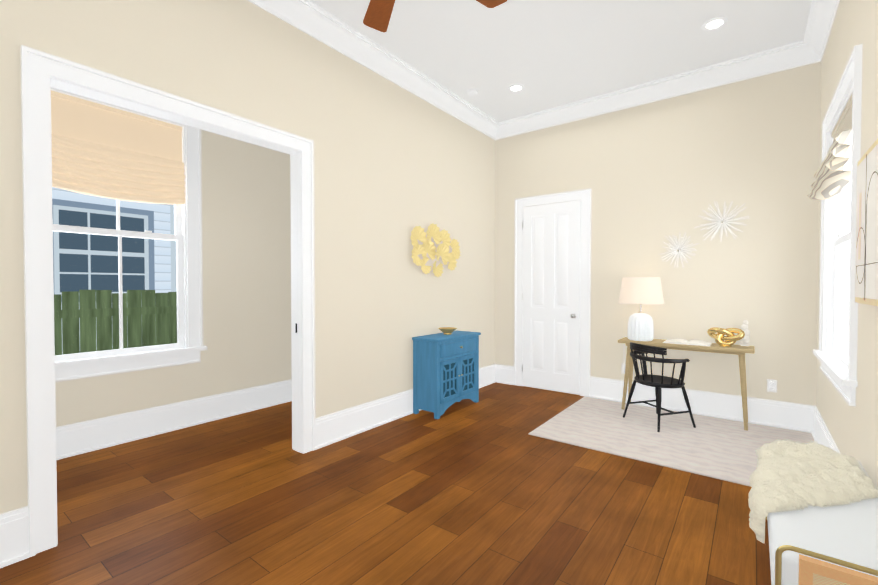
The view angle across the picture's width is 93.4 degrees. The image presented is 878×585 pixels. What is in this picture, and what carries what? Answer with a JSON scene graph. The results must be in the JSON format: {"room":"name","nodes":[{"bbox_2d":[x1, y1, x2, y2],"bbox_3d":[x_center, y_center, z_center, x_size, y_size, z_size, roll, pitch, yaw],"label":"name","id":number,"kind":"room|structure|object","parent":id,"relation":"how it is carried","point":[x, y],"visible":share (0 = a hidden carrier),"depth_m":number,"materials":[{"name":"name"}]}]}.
{"room":"office","nodes":[
{"label":"office","id":0,"kind":"room"},
{"bbox_2d":[55,129,291,426],"bbox_3d":[-2.400,-0.501,4.188,0.150,3.600,6.550,1,1,37],"label":"wall","id":1,"kind":"structure","parent":0,"point":[246,240],"depth_m":4.36,"materials":[{"name":"paint"}]},
{"bbox_2d":[50,87,206,381],"bbox_3d":[-2.788,-0.519,3.622,0.215,2.425,1.330,1,1,37],"label":"window","id":2,"kind":"structure","parent":1,"relation":"in","point":[187,347],"depth_m":3.99,"materials":[{"name":"paint"}]},
{"bbox_2d":[50,90,185,204],"bbox_3d":[-2.758,-1.195,3.588,0.110,0.788,0.990,1,1,37],"label":"blind","id":3,"kind":"object","parent":2,"relation":"attached to","point":[100,150],"visible":0.88,"depth_m":3.54,"materials":[{"name":"fabric"}]},
{"bbox_2d":[56,379,291,459],"bbox_3d":[-2.327,1.175,4.161,0.032,0.250,6.550,1,1,37],"label":"baseboard","id":4,"kind":"structure","parent":1,"relation":"attached to","point":[86,436],"depth_m":3.81,"materials":[{"name":"paint"}]},
{"bbox_2d":[0,0,494,513],"bbox_3d":[-1.233,-0.486,3.303,0.120,3.600,6.550,1,1,37],"label":"wall","id":5,"kind":"structure","parent":0,"point":[394,164],"depth_m":3.58,"materials":[{"name":"paint"}]},
{"bbox_2d":[0,506,29,567],"bbox_3d":[-2.595,1.221,1.410,0.032,0.250,1.721,1,1,37],"label":"baseboard","id":6,"kind":"structure","parent":5,"relation":"attached to","point":[14,525],"depth_m":2.05,"materials":[{"name":"paint"}]},
{"bbox_2d":[20,45,314,556],"bbox_3d":[-1.620,0.044,2.801,0.184,2.558,1.706,1,1,37],"label":"trim","id":7,"kind":"structure","parent":5,"relation":"attached to","point":[42,73],"depth_m":2.16,"materials":[{"name":"paint"}]},
{"bbox_2d":[248,0,503,139],"bbox_3d":[-1.132,-2.197,3.197,0.135,0.175,6.550,1,1,37],"label":"crown molding","id":8,"kind":"structure","parent":5,"relation":"attached to","point":[310,18],"depth_m":3.87,"materials":[{"name":"paint"}]},
{"bbox_2d":[315,364,495,449],"bbox_3d":[-0.118,1.166,4.675,0.032,0.250,3.061,1,1,37],"label":"baseboard","id":9,"kind":"structure","parent":5,"relation":"attached to","point":[332,428],"depth_m":3.92,"materials":[{"name":"paint"}]},
{"bbox_2d":[410,224,460,276],"bbox_3d":[-0.024,-0.475,4.734,0.075,0.600,0.940,1,1,37],"label":"art","id":10,"kind":"object","parent":5,"relation":"attached to","point":[428,246],"visible":1,"depth_m":4.70},
{"bbox_2d":[0,382,770,584],"bbox_3d":[-0.493,1.383,2.804,6.200,0.120,7.400,1,1,37],"label":"floor","id":11,"kind":"structure","parent":0,"point":[487,489],"depth_m":2.51,"materials":[{"name":"brown wood"}]},
{"bbox_2d":[412,330,480,418],"bbox_3d":[0.111,0.882,4.635,0.370,0.820,0.840,1,1,37],"label":"base cabinet","id":12,"kind":"object","parent":11,"relation":"on","point":[445,372],"visible":1,"depth_m":4.40,"materials":[{"name":"blue paint"}]},
{"bbox_2d":[438,327,456,334],"bbox_3d":[0.096,0.435,4.639,0.220,0.070,0.220,1,1,37],"label":"bowl","id":13,"kind":"object","parent":12,"relation":"on","point":[447,330],"visible":1,"depth_m":4.60,"materials":[{"name":"gold metal"}]},
{"bbox_2d":[528,396,814,486],"bbox_3d":[2.135,1.300,3.809,2.090,0.012,1.600,1,1,37],"label":"rug","id":14,"kind":"object","parent":11,"relation":"on","point":[718,448],"visible":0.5,"depth_m":3.72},
{"bbox_2d":[623,342,695,431],"bbox_3d":[2.166,0.891,4.088,0.636,0.788,0.632,1,1,37],"label":"chair","id":15,"kind":"object","parent":14,"relation":"on","point":[658,382],"visible":1,"depth_m":3.95,"materials":[{"name":"black paint"}]},
{"bbox_2d":[618,337,754,430],"bbox_3d":[2.530,0.902,4.306,1.190,0.760,0.340,1,1,37],"label":"desk","id":16,"kind":"object","parent":14,"relation":"on","point":[739,351],"visible":0.88,"depth_m":4.11,"materials":[{"name":"brown wood"}]},
{"bbox_2d":[618,277,663,364],"bbox_3d":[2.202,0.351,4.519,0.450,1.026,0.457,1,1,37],"label":"lamp","id":17,"kind":"object","parent":16,"relation":"on","point":[640,290],"visible":1,"depth_m":4.39,"materials":[{"name":"white ceramic"}]},
{"bbox_2d":[662,339,711,346],"bbox_3d":[2.547,0.508,4.249,0.416,0.028,0.276,1,1,37],"label":"open book","id":18,"kind":"object","parent":16,"relation":"on","point":[691,342],"visible":1,"depth_m":4.19,"materials":[{"name":"paper"}]},
{"bbox_2d":[707,327,744,346],"bbox_3d":[2.794,0.434,4.035,0.302,0.184,0.112,1,1,37],"label":"knot sculpture","id":19,"kind":"object","parent":16,"relation":"on","point":[730,338],"visible":1,"depth_m":4.01,"materials":[{"name":"gold metal"}]},
{"bbox_2d":[740,320,749,345],"bbox_3d":[3.017,0.400,4.079,0.077,0.251,0.060,1,1,37],"label":"figurine","id":20,"kind":"object","parent":16,"relation":"on","point":[745,340],"visible":0.92,"depth_m":4.06,"materials":[{"name":"white ceramic"}]},
{"bbox_2d":[765,460,877,584],"bbox_3d":[1.665,1.083,1.779,0.400,0.514,1.354,1,1,37],"label":"bench","id":21,"kind":"object","parent":11,"relation":"on","point":[827,545],"visible":0.56,"depth_m":1.46,"materials":[{"name":"white fabric"}]},
{"bbox_2d":[748,439,877,543],"bbox_3d":[1.724,0.922,1.937,0.439,0.249,0.961,1,1,37],"label":"sheepskin","id":22,"kind":"object","parent":21,"relation":"on","point":[787,475],"visible":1,"depth_m":1.83,"materials":[{"name":"beige fur"}]},
{"bbox_2d":[310,0,811,121],"bbox_3d":[-0.493,-2.337,2.741,6.200,0.120,7.400,1,1,37],"label":"ceiling","id":23,"kind":"structure","parent":0,"point":[548,54],"depth_m":3.77,"materials":[{"name":"paint"}]},
{"bbox_2d":[363,0,506,32],"bbox_3d":[-0.166,-1.965,2.208,1.432,0.605,1.480,1,1,37],"label":"ceiling fan","id":24,"kind":"object","parent":23,"relation":"hanging from","point":[378,15],"visible":1,"depth_m":2.76,"materials":[{"name":"brown wood"}]},
{"bbox_2d":[467,89,477,95],"bbox_3d":[0.386,-2.295,4.761,0.120,0.032,0.120,1,1,37],"label":"ceiling detector","id":25,"kind":"object","parent":23,"relation":"attached to","point":[472,92],"visible":1,"depth_m":4.73,"materials":[{"name":"paint"}]},
{"bbox_2d":[508,84,524,91],"bbox_3d":[0.870,-2.304,4.670,0.190,0.009,0.190,1,1,37],"label":"recessed light","id":26,"kind":"object","parent":23,"relation":"in","point":[516,88],"visible":1,"depth_m":4.67,"materials":[{"name":"paint"}]},
{"bbox_2d":[702,17,727,30],"bbox_3d":[2.348,-2.284,3.524,0.190,0.009,0.190,1,1,37],"label":"recessed light","id":27,"kind":"object","parent":23,"relation":"in","point":[714,23],"visible":1,"depth_m":3.52,"materials":[{"name":"paint"}]},
{"bbox_2d":[495,61,820,405],"bbox_3d":[1.617,-0.521,5.346,5.450,3.600,0.150,1,1,37],"label":"wall","id":28,"kind":"structure","parent":0,"point":[651,175],"depth_m":4.38,"materials":[{"name":"paint"}]},
{"bbox_2d":[496,364,513,384],"bbox_3d":[0.942,1.147,5.772,0.275,0.250,0.032,1,1,37],"label":"baseboard","id":29,"kind":"structure","parent":28,"relation":"attached to","point":[504,374],"depth_m":5.78,"materials":[{"name":"paint"}]},
{"bbox_2d":[514,189,590,396],"bbox_3d":[1.425,0.006,5.342,1.014,2.547,0.099,1,1,37],"label":"door","id":30,"kind":"structure","parent":28,"relation":"attached to","point":[552,292],"depth_m":5.33,"materials":[{"name":"paint"}]},
{"bbox_2d":[622,364,625,373],"bbox_3d":[2.178,0.896,4.843,0.072,0.115,0.009,1,1,37],"label":"electrical outlet","id":31,"kind":"object","parent":28,"relation":"attached to","point":[623,368],"visible":0.38,"depth_m":4.85,"materials":[{"name":"paint"}]},
{"bbox_2d":[500,41,803,137],"bbox_3d":[2.104,-2.224,4.767,3.090,0.175,0.135,1,1,37],"label":"crown molding","id":32,"kind":"structure","parent":28,"relation":"attached to","point":[785,57],"depth_m":4.50,"materials":[{"name":"paint"}]},
{"bbox_2d":[660,233,698,267],"bbox_3d":[2.572,-0.452,4.447,0.370,0.375,0.127,1,1,37],"label":"artwork","id":33,"kind":"object","parent":28,"relation":"attached to","point":[680,249],"visible":1,"depth_m":4.45,"materials":[{"name":"metal"}]},
{"bbox_2d":[588,377,807,431],"bbox_3d":[2.651,1.169,4.475,2.035,0.250,0.032,1,1,37],"label":"baseboard","id":34,"kind":"structure","parent":28,"relation":"attached to","point":[794,416],"depth_m":4.30,"materials":[{"name":"paint"}]},
{"bbox_2d":[694,202,748,241],"bbox_3d":[2.860,-0.722,4.204,0.462,0.418,0.158,1,1,37],"label":"artwork","id":35,"kind":"object","parent":28,"relation":"attached to","point":[720,221],"visible":0.98,"depth_m":4.21,"materials":[{"name":"metal"}]},
{"bbox_2d":[767,379,776,391],"bbox_3d":[3.245,0.909,4.034,0.072,0.115,0.009,1,1,37],"label":"electrical outlet","id":36,"kind":"object","parent":28,"relation":"attached to","point":[771,385],"visible":1,"depth_m":4.03,"materials":[{"name":"plastic"}]},
{"bbox_2d":[816,0,877,490],"bbox_3d":[1.583,-0.450,1.166,0.150,3.600,6.550,1,1,37],"label":"wall","id":37,"kind":"structure","parent":0,"point":[853,430],"depth_m":2.32,"materials":[{"name":"paint"}]},
{"bbox_2d":[800,0,839,65],"bbox_3d":[1.470,-2.163,1.223,0.135,0.175,6.550,1,1,37],"label":"crown molding","id":38,"kind":"structure","parent":37,"relation":"attached to","point":[821,16],"depth_m":3.48,"materials":[{"name":"paint"}]},
{"bbox_2d":[808,405,839,452],"bbox_3d":[1.511,1.224,1.250,0.032,0.250,6.550,1,1,37],"label":"baseboard","id":39,"kind":"structure","parent":37,"relation":"attached to","point":[818,428],"depth_m":3.54,"materials":[{"name":"paint"}]},
{"bbox_2d":[813,44,861,405],"bbox_3d":[2.833,-0.381,2.868,0.215,2.055,1.420,1,1,37],"label":"window","id":40,"kind":"structure","parent":37,"relation":"in","point":[835,354],"depth_m":3.19,"materials":[{"name":"paint"}]},
{"bbox_2d":[807,92,852,199],"bbox_3d":[2.766,-0.989,2.909,0.183,0.557,1.080,1,1,37],"label":"blind","id":41,"kind":"object","parent":40,"relation":"attached to","point":[832,177],"visible":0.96,"depth_m":2.70,"materials":[{"name":"beige fabric"}]},
{"bbox_2d":[855,139,877,305],"bbox_3d":[1.842,-0.308,1.675,0.048,0.740,1.270,1,1,37],"label":"canvas art","id":42,"kind":"object","parent":37,"relation":"attached to","point":[866,279],"visible":1,"depth_m":1.96,"materials":[{"name":"beige fabric"}]},
{"label":"outside","id":43,"kind":"structure","parent":0,"visible":0},
{"bbox_3d":[-3.975,2.119,5.961,4.450,0.100,13.000,1,1,37],"label":"ground","id":44,"kind":"structure","parent":43,"visible":0},
{"bbox_2d":[52,187,176,354],"bbox_3d":[-4.374,-1.335,6.205,0.250,6.800,13.000,1,1,37],"label":"house","id":45,"kind":"structure","parent":44,"relation":"on","point":[84,262],"depth_m":5.75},
{"bbox_2d":[54,290,176,354],"bbox_3d":[-3.633,1.009,4.929,0.060,2.155,8.800,1,1,37],"label":"fence","id":46,"kind":"object","parent":44,"relation":"on","point":[142,327],"depth_m":4.75,"materials":[{"name":"green"}]}
]}

